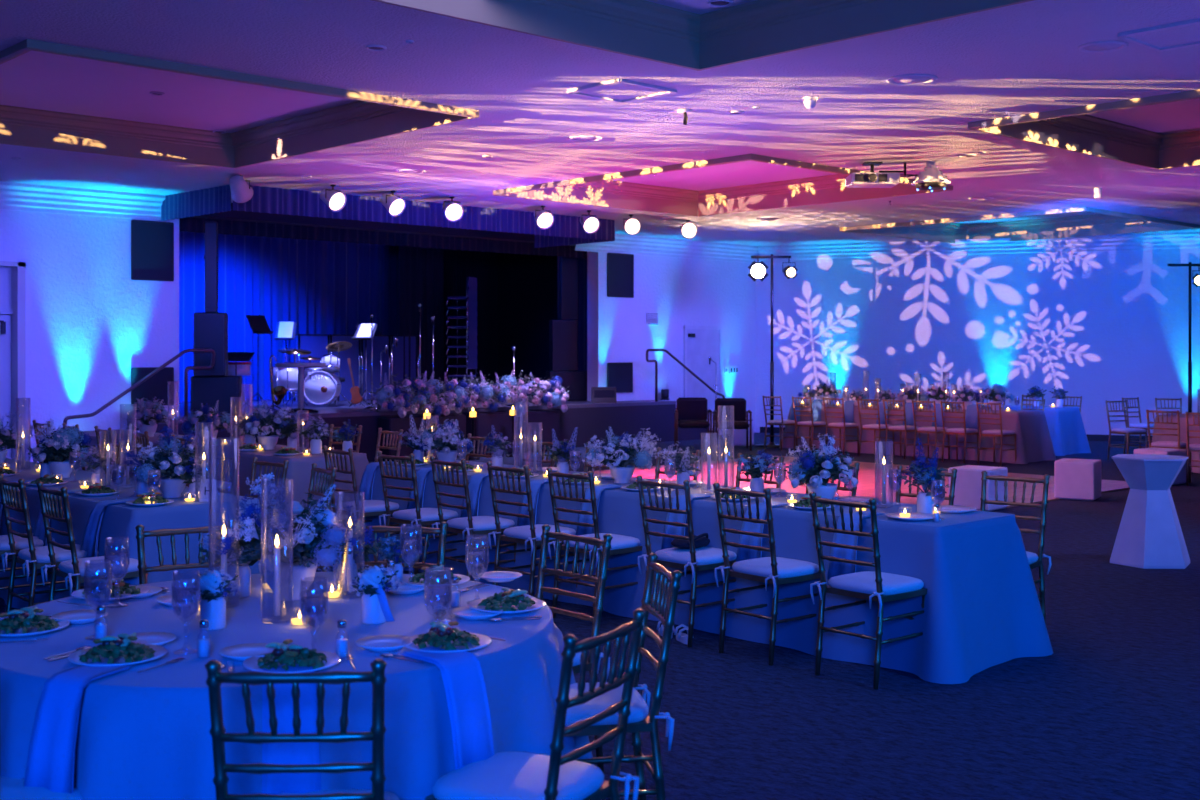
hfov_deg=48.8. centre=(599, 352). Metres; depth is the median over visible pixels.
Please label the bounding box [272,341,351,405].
drum kit
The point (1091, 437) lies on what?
baseboard
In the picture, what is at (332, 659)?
dinner plate
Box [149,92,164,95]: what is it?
recessed light
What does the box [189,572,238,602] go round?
greenery
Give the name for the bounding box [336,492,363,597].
candle
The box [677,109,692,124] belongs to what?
ceiling sensor
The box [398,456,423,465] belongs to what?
salad
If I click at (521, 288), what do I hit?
wall
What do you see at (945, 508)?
dinner plate
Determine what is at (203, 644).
salt shaker
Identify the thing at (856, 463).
chair
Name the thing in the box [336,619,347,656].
salt shaker
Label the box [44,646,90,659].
spoon
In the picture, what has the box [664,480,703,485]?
dinner plate
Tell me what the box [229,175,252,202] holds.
lamp
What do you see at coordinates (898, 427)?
cushion
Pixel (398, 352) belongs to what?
screen
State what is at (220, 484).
cushion
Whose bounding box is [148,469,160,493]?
water goblet
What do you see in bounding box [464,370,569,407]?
flowers
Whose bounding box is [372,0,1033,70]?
ceiling recess
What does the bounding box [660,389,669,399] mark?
uplight
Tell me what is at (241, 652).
bread plate
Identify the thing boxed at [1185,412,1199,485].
chair
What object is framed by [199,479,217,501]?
table card
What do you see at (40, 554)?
cushion
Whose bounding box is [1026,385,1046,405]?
flower arrangement
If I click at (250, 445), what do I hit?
salad
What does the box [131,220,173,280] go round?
acoustic panel
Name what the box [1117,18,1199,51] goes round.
ceiling hatch
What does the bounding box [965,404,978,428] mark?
napkin
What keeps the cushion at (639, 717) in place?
on the chair at (663, 605)
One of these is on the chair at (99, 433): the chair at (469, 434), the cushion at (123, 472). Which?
the cushion at (123, 472)
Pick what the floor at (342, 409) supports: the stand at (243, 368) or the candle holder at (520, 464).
the stand at (243, 368)
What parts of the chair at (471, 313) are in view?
seat, backrest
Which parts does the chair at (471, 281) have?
seat, backrest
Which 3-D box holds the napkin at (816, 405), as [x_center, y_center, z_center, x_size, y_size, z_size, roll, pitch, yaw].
[3.728,0.985,22.500,0.210,0.378,0.215,0,0,-43]
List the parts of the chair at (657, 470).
leg, rail, rail, leg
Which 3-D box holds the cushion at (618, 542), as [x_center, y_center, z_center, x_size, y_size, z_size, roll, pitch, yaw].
[0.013,1.173,8.269,0.397,0.056,0.408,0,0,-43]
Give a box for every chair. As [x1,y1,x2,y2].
[0,474,98,611]
[0,533,54,589]
[0,776,81,799]
[32,420,80,467]
[36,481,147,600]
[62,423,119,471]
[94,426,136,478]
[99,439,122,475]
[129,429,163,481]
[130,443,156,481]
[135,519,236,584]
[169,435,236,494]
[205,658,399,799]
[209,452,240,494]
[248,457,288,499]
[280,463,336,571]
[323,445,399,567]
[329,424,362,452]
[354,519,447,571]
[375,428,402,461]
[377,451,457,574]
[425,608,645,799]
[430,456,516,580]
[446,277,477,305]
[446,287,477,315]
[446,296,477,325]
[446,306,477,334]
[446,316,477,344]
[446,326,477,354]
[446,336,477,364]
[446,346,477,373]
[448,356,477,385]
[465,433,497,460]
[486,461,578,595]
[522,437,557,466]
[534,524,612,773]
[546,467,642,625]
[565,553,682,799]
[584,442,609,471]
[636,475,736,646]
[655,447,700,479]
[713,482,819,665]
[735,453,783,487]
[762,396,797,450]
[792,396,827,450]
[806,461,859,495]
[809,492,926,689]
[823,397,858,454]
[857,398,894,456]
[883,399,920,458]
[896,465,956,504]
[909,397,929,406]
[912,400,949,459]
[940,401,978,462]
[947,397,961,407]
[976,402,1016,465]
[980,471,1051,623]
[982,398,1004,408]
[1021,399,1044,410]
[1022,395,1043,405]
[1063,396,1081,412]
[1105,400,1147,459]
[1122,397,1153,453]
[1146,410,1186,448]
[1155,398,1181,414]
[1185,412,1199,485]
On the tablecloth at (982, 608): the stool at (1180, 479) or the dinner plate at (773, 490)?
the dinner plate at (773, 490)
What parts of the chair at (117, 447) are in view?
leg, rail, leg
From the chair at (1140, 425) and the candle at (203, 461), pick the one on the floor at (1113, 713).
the chair at (1140, 425)
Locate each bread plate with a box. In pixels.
[51,610,107,623]
[112,586,161,598]
[129,632,175,645]
[156,594,201,606]
[219,643,274,660]
[355,635,413,651]
[388,582,428,594]
[451,606,502,619]
[477,571,522,581]
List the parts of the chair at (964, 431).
leg, rail, leg, seat frame, leg, leg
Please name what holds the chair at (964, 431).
on the floor at (1113, 713)
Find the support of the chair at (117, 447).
on the floor at (1113, 713)
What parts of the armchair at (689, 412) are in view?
leg, leg, backrest, seat, leg, leg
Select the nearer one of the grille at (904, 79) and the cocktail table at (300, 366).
the grille at (904, 79)
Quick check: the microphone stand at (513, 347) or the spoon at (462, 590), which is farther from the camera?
the microphone stand at (513, 347)
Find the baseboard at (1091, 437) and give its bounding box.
[760,427,1151,441]
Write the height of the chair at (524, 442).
0.942 m
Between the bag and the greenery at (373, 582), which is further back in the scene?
the bag
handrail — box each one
[63,349,214,423]
[646,349,724,437]
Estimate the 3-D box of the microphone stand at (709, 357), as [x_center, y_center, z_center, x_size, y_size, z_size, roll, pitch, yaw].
[2.249,0.854,25.212,0.518,1.583,0.509,0,0,0]
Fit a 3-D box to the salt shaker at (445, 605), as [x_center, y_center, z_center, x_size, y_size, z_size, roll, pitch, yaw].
[-0.481,0.833,4.134,0.039,0.109,0.038,0,0,-43]
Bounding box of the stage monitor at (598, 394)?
[591,387,616,402]
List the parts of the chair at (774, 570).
leg, rail, rail, rail, rail, leg, seat frame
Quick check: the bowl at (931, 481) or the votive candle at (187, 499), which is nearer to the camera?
the bowl at (931, 481)
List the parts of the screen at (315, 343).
post, rail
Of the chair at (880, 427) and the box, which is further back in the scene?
the box
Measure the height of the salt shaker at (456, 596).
0.109 m
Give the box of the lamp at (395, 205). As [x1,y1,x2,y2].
[380,191,405,216]
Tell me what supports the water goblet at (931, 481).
on the tablecloth at (982, 608)
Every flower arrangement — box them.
[0,411,33,465]
[28,419,94,477]
[116,426,214,497]
[126,397,170,436]
[178,400,234,441]
[209,473,374,600]
[244,400,294,449]
[419,417,473,465]
[582,427,660,483]
[784,433,858,498]
[797,385,819,403]
[810,379,841,403]
[843,389,868,405]
[874,386,901,405]
[897,381,926,405]
[920,382,952,404]
[952,384,979,409]
[976,383,1014,409]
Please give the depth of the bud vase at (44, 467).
9.42 m
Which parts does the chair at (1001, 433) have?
leg, rail, leg, seat frame, leg, leg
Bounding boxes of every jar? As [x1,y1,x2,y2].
[186,569,241,630]
[349,564,399,623]
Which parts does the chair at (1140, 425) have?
leg, leg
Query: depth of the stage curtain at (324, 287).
25.08 m
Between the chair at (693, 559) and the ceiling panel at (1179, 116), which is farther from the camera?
the ceiling panel at (1179, 116)
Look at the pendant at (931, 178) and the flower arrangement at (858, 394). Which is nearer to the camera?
the pendant at (931, 178)
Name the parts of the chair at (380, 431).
leg, rail, rail, leg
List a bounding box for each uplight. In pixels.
[126,414,134,429]
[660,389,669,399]
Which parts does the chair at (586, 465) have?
leg, rail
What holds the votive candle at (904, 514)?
on the tablecloth at (982, 608)
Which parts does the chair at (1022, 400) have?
rail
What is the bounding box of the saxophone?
[264,355,287,412]
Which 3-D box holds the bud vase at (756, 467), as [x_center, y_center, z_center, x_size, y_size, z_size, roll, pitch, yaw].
[0.979,0.744,8.252,0.292,0.288,0.292,0,0,25]
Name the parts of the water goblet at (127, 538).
stem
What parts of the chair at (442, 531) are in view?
leg, rail, rail, leg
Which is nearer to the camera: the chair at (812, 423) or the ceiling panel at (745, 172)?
the ceiling panel at (745, 172)
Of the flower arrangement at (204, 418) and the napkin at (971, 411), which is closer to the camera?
the flower arrangement at (204, 418)
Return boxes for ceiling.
[0,0,1199,245]
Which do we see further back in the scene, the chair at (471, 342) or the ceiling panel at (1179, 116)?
the chair at (471, 342)
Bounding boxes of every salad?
[0,466,14,474]
[0,606,59,633]
[30,474,62,483]
[79,632,155,663]
[82,483,114,493]
[82,576,140,597]
[132,492,168,505]
[196,438,216,444]
[237,443,258,448]
[257,639,326,670]
[275,447,298,453]
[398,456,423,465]
[409,565,460,584]
[412,621,479,649]
[450,461,476,469]
[478,587,535,610]
[508,467,532,475]
[565,472,594,483]
[626,479,657,488]
[720,487,746,500]
[793,495,829,506]
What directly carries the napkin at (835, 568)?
hanging from the tablecloth at (982, 608)
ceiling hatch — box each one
[567,79,676,102]
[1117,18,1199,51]
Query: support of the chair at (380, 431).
on the floor at (1113, 713)
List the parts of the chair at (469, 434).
leg, rail, rail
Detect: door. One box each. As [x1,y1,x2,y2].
[0,315,10,458]
[687,329,719,433]
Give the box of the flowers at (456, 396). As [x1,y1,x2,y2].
[362,373,478,414]
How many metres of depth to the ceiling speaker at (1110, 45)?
9.47 m
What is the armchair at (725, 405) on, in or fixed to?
on the floor at (1113, 713)
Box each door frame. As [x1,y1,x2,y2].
[0,261,25,460]
[684,325,722,434]
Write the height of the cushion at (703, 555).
0.056 m
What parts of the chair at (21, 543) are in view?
seat frame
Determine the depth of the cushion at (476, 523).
9.04 m
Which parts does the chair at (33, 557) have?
leg, rail, rail, rail, rail, leg, seat frame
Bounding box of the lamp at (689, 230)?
[680,220,697,238]
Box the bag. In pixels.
[671,533,709,548]
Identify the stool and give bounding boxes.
[948,465,1007,511]
[1054,458,1100,500]
[1134,447,1186,485]
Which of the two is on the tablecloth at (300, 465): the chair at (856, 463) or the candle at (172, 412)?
the candle at (172, 412)
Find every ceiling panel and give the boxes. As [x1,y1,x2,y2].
[0,51,357,132]
[613,161,834,190]
[646,0,755,13]
[953,212,1096,223]
[1087,98,1199,133]
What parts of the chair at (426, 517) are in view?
leg, rail, rail, rail, rail, leg, seat frame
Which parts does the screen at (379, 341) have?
post, post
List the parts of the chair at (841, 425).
leg, leg, seat frame, leg, leg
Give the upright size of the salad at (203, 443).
0.068 m
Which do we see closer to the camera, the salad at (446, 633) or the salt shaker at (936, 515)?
the salad at (446, 633)
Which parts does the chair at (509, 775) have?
seat frame, leg, rail, rail, rail, rail, leg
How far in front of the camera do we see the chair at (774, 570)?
7.15 m
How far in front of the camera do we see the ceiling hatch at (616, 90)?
11.04 m
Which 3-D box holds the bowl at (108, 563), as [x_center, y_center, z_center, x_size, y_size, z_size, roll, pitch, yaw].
[-1.564,0.725,4.119,0.084,0.152,0.084,0,0,-43]
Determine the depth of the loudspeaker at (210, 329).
18.70 m
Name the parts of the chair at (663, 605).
seat frame, leg, rail, rail, rail, rail, leg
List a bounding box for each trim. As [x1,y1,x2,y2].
[0,39,478,167]
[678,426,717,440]
[839,207,1199,242]
[968,89,1199,169]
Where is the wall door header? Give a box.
[0,267,11,309]
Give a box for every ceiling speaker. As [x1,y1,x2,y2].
[398,169,425,173]
[568,135,601,141]
[887,74,937,85]
[969,197,992,199]
[1078,40,1128,52]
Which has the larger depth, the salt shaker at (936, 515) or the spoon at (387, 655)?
the salt shaker at (936, 515)
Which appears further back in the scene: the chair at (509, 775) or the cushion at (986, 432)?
the cushion at (986, 432)
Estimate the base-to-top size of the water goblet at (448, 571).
0.239 m
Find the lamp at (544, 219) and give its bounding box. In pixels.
[534,206,553,228]
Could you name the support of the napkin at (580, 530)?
hanging from the tablecloth at (982, 608)
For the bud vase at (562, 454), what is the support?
on the tablecloth at (982, 608)
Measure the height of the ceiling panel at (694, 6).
0.040 m
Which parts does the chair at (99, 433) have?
leg, rail, leg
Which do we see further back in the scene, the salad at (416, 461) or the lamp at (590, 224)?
the lamp at (590, 224)
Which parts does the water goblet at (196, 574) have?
stem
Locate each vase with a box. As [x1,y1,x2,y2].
[27,427,58,477]
[73,444,114,485]
[122,447,153,494]
[175,448,221,498]
[197,520,264,597]
[200,596,225,630]
[235,404,263,445]
[277,411,312,449]
[293,414,333,453]
[318,499,381,591]
[330,419,361,451]
[361,594,386,623]
[376,531,417,582]
[399,415,424,461]
[480,426,516,466]
[543,427,581,477]
[655,441,700,486]
[733,449,781,492]
[896,438,948,513]
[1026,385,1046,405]
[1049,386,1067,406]
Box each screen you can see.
[295,334,328,401]
[329,334,359,400]
[360,335,389,400]
[390,335,418,398]
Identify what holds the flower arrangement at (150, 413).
on the tablecloth at (300, 465)
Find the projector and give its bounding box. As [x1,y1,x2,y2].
[845,162,917,187]
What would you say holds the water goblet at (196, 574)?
on the tablecloth at (144, 735)
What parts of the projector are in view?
casing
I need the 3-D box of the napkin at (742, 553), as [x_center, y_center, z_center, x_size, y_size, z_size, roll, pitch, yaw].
[0.944,1.045,7.620,0.316,0.344,0.168,0,0,-43]
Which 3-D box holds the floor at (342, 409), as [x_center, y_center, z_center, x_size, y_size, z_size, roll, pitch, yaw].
[-4.532,0.930,23.243,10.800,0.060,5.900,0,0,-43]
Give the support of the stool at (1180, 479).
on the floor at (1113, 713)
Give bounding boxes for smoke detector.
[802,96,817,108]
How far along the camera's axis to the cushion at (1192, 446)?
16.46 m
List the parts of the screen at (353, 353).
rail, post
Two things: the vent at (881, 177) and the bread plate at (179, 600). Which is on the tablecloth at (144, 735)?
the bread plate at (179, 600)
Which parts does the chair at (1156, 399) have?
leg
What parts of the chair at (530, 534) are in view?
leg, rail, rail, rail, rail, leg, seat frame, leg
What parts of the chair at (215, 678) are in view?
leg, rail, rail, rail, rail, leg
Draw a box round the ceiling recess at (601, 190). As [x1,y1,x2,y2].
[493,154,952,216]
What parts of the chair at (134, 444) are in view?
leg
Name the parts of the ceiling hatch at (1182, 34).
panel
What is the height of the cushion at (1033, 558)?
0.056 m
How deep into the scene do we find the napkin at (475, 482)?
9.45 m
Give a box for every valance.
[161,185,614,247]
[179,217,586,257]
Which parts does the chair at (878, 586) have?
leg, rail, rail, rail, rail, leg, seat frame, leg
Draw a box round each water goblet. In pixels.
[84,560,111,639]
[104,537,129,607]
[111,465,124,498]
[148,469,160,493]
[171,570,200,653]
[299,577,328,640]
[400,524,421,573]
[424,567,451,645]
[457,442,466,458]
[465,534,488,603]
[664,458,675,490]
[774,463,785,496]
[888,469,901,504]
[931,481,944,519]
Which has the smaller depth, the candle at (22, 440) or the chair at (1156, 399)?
the candle at (22, 440)
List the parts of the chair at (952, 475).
leg, rail, rail, leg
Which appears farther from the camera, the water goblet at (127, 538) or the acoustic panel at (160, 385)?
the acoustic panel at (160, 385)
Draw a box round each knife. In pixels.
[48,654,69,661]
[227,661,233,672]
[379,651,413,658]
[446,583,484,592]
[478,616,541,619]
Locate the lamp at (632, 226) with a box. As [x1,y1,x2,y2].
[623,215,640,234]
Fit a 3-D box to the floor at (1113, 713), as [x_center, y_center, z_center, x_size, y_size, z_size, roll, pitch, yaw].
[1.133,1.741,13.406,34.000,0.218,30.000,0,0,-43]
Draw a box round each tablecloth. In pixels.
[0,458,261,608]
[0,572,593,799]
[66,429,369,531]
[361,460,1052,683]
[779,403,1055,463]
[860,401,1090,455]
[1152,414,1199,472]
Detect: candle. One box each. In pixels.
[16,434,24,470]
[105,446,115,487]
[120,445,135,485]
[172,412,176,436]
[183,492,195,501]
[195,422,212,500]
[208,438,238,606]
[235,418,236,443]
[241,384,252,417]
[260,575,270,588]
[261,478,292,622]
[288,607,310,626]
[297,410,308,452]
[322,582,341,599]
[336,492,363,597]
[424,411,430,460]
[424,413,429,418]
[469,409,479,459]
[470,411,475,416]
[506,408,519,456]
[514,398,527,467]
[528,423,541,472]
[701,433,716,492]
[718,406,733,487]
[787,494,797,502]
[875,441,892,505]
[898,507,911,516]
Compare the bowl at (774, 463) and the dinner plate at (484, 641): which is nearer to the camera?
the dinner plate at (484, 641)
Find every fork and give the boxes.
[0,638,47,642]
[55,601,92,605]
[137,657,185,672]
[345,654,355,669]
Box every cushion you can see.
[0,533,54,549]
[18,544,98,562]
[58,555,138,575]
[74,464,119,471]
[110,470,134,476]
[185,481,231,488]
[277,789,399,799]
[338,500,398,511]
[392,508,457,520]
[432,751,604,799]
[446,516,514,530]
[503,524,575,539]
[564,533,639,550]
[565,682,648,726]
[572,652,581,666]
[655,546,736,564]
[732,557,818,577]
[768,420,794,423]
[797,421,825,424]
[828,422,857,426]
[828,571,923,594]
[863,424,891,428]
[888,425,918,429]
[917,427,947,430]
[945,428,977,432]
[982,430,1014,434]
[1026,551,1038,563]
[1112,428,1145,432]
[1129,423,1153,427]
[1151,441,1186,446]
[1189,444,1199,449]
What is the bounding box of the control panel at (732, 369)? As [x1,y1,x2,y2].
[729,366,737,373]
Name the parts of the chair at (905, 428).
leg, leg, seat frame, leg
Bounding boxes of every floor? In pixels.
[0,432,1199,799]
[145,394,675,423]
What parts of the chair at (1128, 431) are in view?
leg, rail, leg, leg, seat frame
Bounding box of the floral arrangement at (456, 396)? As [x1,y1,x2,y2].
[362,371,478,461]
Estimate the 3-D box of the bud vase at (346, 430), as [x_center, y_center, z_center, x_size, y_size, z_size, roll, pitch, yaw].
[-2.238,0.740,11.698,0.270,0.296,0.283,0,0,39]
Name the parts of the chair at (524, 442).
leg, rail, rail, leg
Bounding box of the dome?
[757,218,778,221]
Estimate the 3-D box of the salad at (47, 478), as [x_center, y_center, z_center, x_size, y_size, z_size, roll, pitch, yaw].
[-3.717,0.850,8.884,0.194,0.068,0.205,0,0,2]
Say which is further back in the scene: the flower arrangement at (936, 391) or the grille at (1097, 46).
the flower arrangement at (936, 391)
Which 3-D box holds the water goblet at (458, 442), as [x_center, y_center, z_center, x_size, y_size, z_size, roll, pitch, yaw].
[-1.059,0.785,10.145,0.075,0.206,0.075,0,0,28]
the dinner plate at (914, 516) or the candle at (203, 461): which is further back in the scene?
the candle at (203, 461)
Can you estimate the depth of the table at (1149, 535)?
10.22 m
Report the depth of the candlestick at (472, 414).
20.47 m
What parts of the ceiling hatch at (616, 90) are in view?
panel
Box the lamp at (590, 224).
[580,210,599,233]
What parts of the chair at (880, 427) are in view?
leg, seat frame, leg, leg, leg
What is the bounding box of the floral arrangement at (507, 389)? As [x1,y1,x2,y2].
[464,370,569,454]
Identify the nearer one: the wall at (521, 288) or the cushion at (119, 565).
the cushion at (119, 565)
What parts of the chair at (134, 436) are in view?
leg, rail, leg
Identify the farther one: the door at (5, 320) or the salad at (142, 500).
the door at (5, 320)
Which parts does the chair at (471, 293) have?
seat, backrest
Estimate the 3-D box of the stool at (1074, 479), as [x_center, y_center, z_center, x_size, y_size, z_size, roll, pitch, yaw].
[5.402,1.430,14.940,0.430,0.440,0.430,0,0,31]
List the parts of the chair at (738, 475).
leg, rail, rail, leg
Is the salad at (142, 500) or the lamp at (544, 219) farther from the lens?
the lamp at (544, 219)
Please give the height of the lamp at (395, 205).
0.351 m
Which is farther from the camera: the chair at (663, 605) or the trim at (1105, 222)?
the trim at (1105, 222)
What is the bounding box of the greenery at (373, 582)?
[351,568,398,596]
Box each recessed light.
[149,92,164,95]
[213,130,226,132]
[365,45,386,50]
[406,40,413,43]
[707,0,732,6]
[729,111,744,114]
[958,154,975,157]
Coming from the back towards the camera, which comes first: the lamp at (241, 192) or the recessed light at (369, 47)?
the lamp at (241, 192)
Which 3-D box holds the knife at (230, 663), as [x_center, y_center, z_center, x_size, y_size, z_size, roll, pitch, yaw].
[-1.028,0.883,3.685,0.016,0.006,0.215,0,0,-17]
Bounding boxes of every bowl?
[84,560,111,609]
[104,537,129,580]
[171,570,200,622]
[424,567,451,618]
[465,534,488,577]
[664,458,675,478]
[759,219,776,221]
[774,463,785,480]
[931,481,944,501]
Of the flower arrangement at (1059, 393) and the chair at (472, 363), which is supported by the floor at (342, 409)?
the chair at (472, 363)
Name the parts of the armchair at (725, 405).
leg, leg, backrest, seat, leg, leg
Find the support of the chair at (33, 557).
on the floor at (1113, 713)
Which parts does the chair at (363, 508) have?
leg, rail, rail, rail, rail, leg, seat frame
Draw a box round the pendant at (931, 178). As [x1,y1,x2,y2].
[911,161,950,191]
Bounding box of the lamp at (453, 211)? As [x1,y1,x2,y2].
[443,196,463,221]
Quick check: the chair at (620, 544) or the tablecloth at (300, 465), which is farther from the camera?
the tablecloth at (300, 465)
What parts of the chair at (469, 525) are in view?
leg, rail, rail, rail, rail, leg, seat frame, leg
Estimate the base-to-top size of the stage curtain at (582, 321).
3.440 m
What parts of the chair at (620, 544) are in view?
leg, rail, rail, rail, rail, leg, seat frame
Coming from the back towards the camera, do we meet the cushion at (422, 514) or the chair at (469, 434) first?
the chair at (469, 434)
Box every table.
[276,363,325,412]
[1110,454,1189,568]
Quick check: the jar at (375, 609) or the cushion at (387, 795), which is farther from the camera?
the jar at (375, 609)
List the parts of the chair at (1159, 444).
leg, rail, rail, rail, rail, seat frame, leg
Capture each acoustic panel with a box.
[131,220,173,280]
[131,367,173,405]
[607,252,633,297]
[607,362,632,392]
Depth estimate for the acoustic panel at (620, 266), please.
24.73 m
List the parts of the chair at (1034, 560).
leg, rail, rail, rail, rail, seat frame, leg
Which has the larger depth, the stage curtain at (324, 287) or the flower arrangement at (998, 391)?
the stage curtain at (324, 287)
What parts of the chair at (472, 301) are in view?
seat, backrest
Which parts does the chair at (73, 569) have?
leg, rail, rail, rail, rail, leg, seat frame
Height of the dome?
0.055 m
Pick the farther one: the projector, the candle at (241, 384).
the projector
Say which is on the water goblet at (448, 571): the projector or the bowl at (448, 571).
the bowl at (448, 571)
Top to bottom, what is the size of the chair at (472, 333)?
0.554 m
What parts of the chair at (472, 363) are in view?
seat, backrest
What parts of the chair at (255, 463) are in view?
leg, rail, rail, rail, leg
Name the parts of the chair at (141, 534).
leg, rail, rail, leg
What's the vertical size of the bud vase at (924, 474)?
0.419 m
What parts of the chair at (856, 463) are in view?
rail, leg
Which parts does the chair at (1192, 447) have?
leg, leg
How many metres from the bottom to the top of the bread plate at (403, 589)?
0.021 m
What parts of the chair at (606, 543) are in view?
leg, rail, rail, rail, rail, seat frame, leg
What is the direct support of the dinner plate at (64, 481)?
on the tablecloth at (119, 521)
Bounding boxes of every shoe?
[657,621,674,638]
[674,624,693,643]
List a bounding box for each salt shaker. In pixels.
[94,605,107,638]
[197,619,210,657]
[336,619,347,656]
[387,561,394,587]
[441,602,451,626]
[449,575,460,606]
[934,504,938,521]
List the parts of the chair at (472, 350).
seat, backrest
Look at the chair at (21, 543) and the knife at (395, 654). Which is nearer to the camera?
the knife at (395, 654)
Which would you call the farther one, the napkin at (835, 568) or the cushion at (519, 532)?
the cushion at (519, 532)
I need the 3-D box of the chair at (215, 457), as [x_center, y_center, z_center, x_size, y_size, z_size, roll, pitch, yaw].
[-2.818,1.180,9.215,0.490,0.942,0.458,0,0,-40]
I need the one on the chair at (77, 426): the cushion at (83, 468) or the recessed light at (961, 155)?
the cushion at (83, 468)
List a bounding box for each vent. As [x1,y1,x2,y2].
[646,313,657,324]
[855,174,868,181]
[878,174,886,181]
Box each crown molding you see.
[0,182,164,220]
[575,234,758,262]
[758,232,1199,262]
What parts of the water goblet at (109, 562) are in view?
stem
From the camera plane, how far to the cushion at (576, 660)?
5.08 m
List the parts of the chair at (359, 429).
leg, rail, leg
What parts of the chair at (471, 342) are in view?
seat, backrest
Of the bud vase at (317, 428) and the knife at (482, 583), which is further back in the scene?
the bud vase at (317, 428)
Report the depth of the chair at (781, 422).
22.54 m
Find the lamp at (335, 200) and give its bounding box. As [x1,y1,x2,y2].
[320,184,346,211]
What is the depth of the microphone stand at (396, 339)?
22.22 m
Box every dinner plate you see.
[0,617,69,637]
[3,472,19,476]
[25,480,68,485]
[68,644,166,665]
[71,585,149,601]
[75,490,120,495]
[126,499,173,506]
[192,443,220,446]
[233,448,259,450]
[242,650,340,672]
[272,452,302,455]
[393,462,427,465]
[400,574,469,587]
[402,632,491,652]
[445,467,480,471]
[468,598,545,614]
[503,473,538,477]
[530,467,556,471]
[560,479,598,484]
[594,473,613,478]
[621,485,660,491]
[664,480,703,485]
[710,495,754,501]
[743,488,785,493]
[788,503,835,509]
[833,496,878,502]
[886,512,933,520]
[935,505,976,512]
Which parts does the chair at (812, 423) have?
leg, leg, seat frame, leg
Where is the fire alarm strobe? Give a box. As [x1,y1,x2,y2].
[1094,188,1101,199]
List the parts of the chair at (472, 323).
seat, backrest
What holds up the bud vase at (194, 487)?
on the tablecloth at (119, 521)
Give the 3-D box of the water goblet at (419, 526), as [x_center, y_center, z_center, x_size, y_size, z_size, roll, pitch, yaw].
[-0.714,0.768,4.995,0.084,0.239,0.084,0,0,28]
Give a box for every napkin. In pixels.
[0,480,33,521]
[24,662,130,793]
[33,489,83,545]
[80,498,134,557]
[261,665,320,794]
[358,461,393,500]
[402,645,493,769]
[407,467,441,508]
[460,472,503,517]
[516,478,561,526]
[575,484,621,535]
[661,493,711,549]
[736,501,789,561]
[790,399,805,420]
[810,399,822,420]
[827,511,884,578]
[842,400,855,422]
[876,402,891,423]
[903,402,915,425]
[932,403,944,426]
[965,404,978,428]
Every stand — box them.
[227,362,253,406]
[228,352,254,407]
[242,315,273,407]
[274,322,297,400]
[351,323,378,406]
[363,314,376,408]
[370,345,387,404]
[382,338,398,403]
[418,303,424,405]
[430,316,435,407]
[506,346,521,405]
[707,356,730,438]
[748,254,797,447]
[1167,262,1199,412]
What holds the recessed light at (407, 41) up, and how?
in the ceiling
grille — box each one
[205,225,215,308]
[401,171,421,172]
[573,137,596,140]
[594,390,613,396]
[893,76,930,83]
[1084,43,1121,50]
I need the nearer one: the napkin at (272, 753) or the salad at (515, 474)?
the napkin at (272, 753)
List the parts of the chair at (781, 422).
leg, seat frame, leg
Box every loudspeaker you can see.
[191,375,241,415]
[194,312,227,375]
[204,221,218,312]
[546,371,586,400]
[549,320,577,370]
[559,257,578,319]
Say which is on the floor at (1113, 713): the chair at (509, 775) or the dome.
the chair at (509, 775)
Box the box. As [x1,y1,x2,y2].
[732,419,753,445]
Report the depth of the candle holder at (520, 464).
9.86 m
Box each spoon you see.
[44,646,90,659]
[380,653,423,662]
[458,585,488,591]
[488,618,539,621]
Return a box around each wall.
[0,203,755,462]
[0,252,557,395]
[135,404,675,460]
[756,251,1199,435]
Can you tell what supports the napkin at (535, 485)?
hanging from the tablecloth at (982, 608)
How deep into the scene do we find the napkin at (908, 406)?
21.11 m
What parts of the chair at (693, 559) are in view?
leg, rail, rail, rail, rail, leg, seat frame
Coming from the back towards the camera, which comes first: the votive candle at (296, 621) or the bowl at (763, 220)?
the bowl at (763, 220)
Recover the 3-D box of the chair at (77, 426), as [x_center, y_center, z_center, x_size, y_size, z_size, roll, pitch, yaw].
[-5.163,1.180,13.465,0.490,0.942,0.458,0,0,-40]
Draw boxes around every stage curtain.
[179,231,398,402]
[557,256,586,370]
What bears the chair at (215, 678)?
on the floor at (1113, 713)
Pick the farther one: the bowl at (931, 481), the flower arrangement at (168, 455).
the flower arrangement at (168, 455)
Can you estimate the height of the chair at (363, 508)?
0.942 m
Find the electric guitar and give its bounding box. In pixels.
[347,358,363,406]
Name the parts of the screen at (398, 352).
rail, post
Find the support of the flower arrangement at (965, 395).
on the tablecloth at (1033, 439)
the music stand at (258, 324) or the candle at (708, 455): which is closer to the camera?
the candle at (708, 455)
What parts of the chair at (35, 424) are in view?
leg, rail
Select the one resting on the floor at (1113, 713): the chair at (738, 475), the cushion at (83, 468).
the chair at (738, 475)
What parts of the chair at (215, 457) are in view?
leg, rail, rail, rail, leg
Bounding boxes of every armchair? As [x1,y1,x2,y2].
[674,398,711,448]
[713,398,751,450]
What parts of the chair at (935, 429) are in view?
leg, rail, leg, seat frame, leg, leg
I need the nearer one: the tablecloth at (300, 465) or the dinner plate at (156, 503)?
the dinner plate at (156, 503)
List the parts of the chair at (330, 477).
leg, rail, rail, leg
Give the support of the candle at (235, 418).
on the tablecloth at (300, 465)
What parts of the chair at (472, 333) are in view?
seat, backrest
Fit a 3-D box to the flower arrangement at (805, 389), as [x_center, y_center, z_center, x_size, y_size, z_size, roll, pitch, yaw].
[3.611,0.723,23.077,0.462,0.331,0.376,0,0,27]
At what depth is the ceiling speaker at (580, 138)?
13.53 m
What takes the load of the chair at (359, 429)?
on the floor at (1113, 713)

